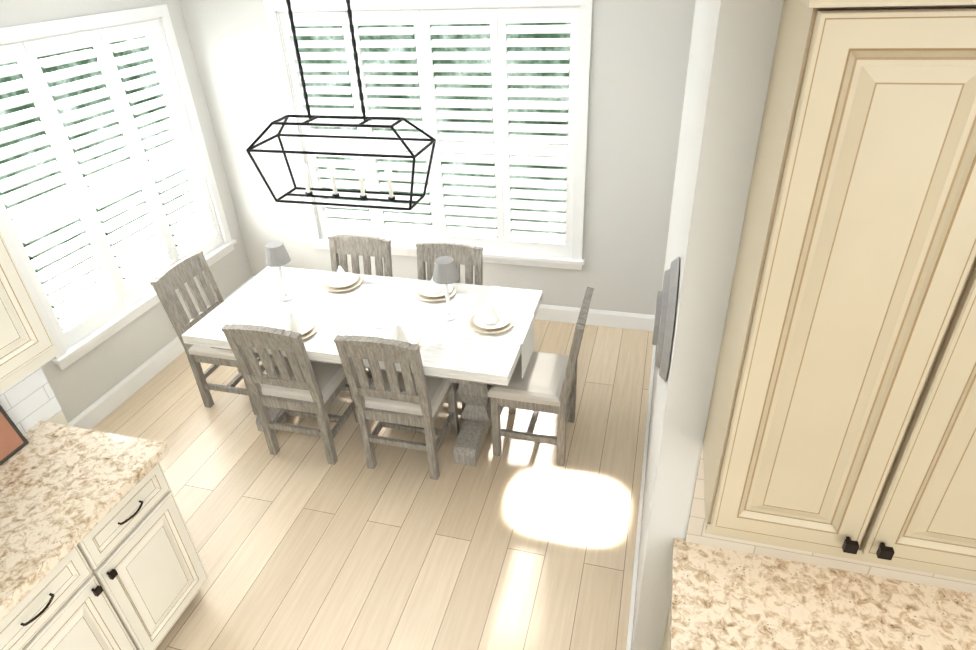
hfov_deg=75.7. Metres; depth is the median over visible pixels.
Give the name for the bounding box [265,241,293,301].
table lamp
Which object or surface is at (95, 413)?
baseboard
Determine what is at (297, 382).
chair
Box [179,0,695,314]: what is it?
wall
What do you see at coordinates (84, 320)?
window shutters
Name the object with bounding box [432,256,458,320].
table lamp
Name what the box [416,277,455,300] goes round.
place setting
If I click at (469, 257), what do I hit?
chair
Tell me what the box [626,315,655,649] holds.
baseboard
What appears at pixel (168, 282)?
end chair
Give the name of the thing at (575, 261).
window
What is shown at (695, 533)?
backsplash
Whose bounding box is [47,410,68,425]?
wall
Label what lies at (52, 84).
window
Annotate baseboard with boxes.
[68,277,251,429]
[252,276,651,330]
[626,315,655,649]
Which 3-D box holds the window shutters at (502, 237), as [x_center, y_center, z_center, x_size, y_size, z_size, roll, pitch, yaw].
[-0.401,-1.322,4.481,2.047,1.662,0.077,6,33,14]
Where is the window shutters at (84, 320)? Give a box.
[0,19,221,349]
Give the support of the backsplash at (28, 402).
attached to the wall at (58, 418)
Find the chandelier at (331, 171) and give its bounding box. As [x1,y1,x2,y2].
[246,0,435,210]
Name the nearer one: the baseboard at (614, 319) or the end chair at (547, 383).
the end chair at (547, 383)
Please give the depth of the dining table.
3.66 m
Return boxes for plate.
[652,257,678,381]
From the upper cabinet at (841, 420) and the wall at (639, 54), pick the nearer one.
the upper cabinet at (841, 420)
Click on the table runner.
(390, 314)
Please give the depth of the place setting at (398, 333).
3.35 m
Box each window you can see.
[0,4,236,369]
[0,36,201,329]
[263,0,592,269]
[295,23,570,233]
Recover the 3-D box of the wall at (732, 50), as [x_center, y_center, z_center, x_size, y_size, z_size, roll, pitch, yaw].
[2.890,-0.312,2.437,4.170,2.920,2.900,6,33,14]
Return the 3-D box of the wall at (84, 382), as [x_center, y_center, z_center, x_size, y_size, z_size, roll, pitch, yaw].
[-2.532,-0.927,3.865,0.150,2.920,2.780,6,33,14]
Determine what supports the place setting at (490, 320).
on the table runner
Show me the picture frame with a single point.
(13, 440)
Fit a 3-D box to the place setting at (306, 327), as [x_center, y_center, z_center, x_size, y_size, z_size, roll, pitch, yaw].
[-1.079,-0.013,3.497,0.250,0.130,0.250,6,33,14]
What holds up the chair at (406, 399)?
on the floor
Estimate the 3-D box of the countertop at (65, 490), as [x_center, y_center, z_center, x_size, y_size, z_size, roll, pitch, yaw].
[-1.716,0.688,2.247,0.643,0.047,0.885,6,33,14]
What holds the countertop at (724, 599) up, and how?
on the base cabinet at (666, 643)
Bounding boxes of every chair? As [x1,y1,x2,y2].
[150,251,264,414]
[221,324,358,464]
[328,235,392,370]
[334,335,459,479]
[416,242,482,410]
[488,287,593,465]
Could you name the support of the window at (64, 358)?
in the wall at (84, 382)
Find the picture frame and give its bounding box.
[0,405,28,464]
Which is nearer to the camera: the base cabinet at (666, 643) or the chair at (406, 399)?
the base cabinet at (666, 643)
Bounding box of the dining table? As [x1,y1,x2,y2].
[181,266,542,466]
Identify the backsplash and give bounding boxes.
[0,367,61,433]
[685,430,975,593]
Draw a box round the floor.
[91,319,652,649]
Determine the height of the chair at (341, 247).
0.956 m
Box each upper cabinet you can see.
[0,232,57,393]
[703,0,975,580]
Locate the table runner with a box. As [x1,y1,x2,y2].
[246,288,533,378]
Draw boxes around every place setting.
[276,312,317,339]
[323,266,361,291]
[381,324,423,346]
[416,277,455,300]
[469,304,513,333]
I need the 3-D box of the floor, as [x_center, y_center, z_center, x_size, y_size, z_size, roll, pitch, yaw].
[0.292,2.498,0.909,8.050,0.050,9.950,6,33,14]
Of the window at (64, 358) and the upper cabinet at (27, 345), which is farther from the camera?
the window at (64, 358)
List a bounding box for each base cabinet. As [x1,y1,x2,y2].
[0,462,208,649]
[662,600,670,649]
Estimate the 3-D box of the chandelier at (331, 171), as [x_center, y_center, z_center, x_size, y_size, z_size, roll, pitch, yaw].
[-0.761,-1.293,2.942,0.914,1.474,0.304,6,33,14]
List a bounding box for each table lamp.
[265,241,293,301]
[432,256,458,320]
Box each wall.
[0,0,251,422]
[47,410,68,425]
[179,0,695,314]
[631,0,783,649]
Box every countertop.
[0,421,168,620]
[669,538,975,649]
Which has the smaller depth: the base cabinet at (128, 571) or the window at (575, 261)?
the base cabinet at (128, 571)
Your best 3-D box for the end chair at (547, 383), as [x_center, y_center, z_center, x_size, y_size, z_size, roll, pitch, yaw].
[0.301,0.274,3.565,0.508,0.956,0.440,6,33,14]
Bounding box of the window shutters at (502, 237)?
[279,7,578,256]

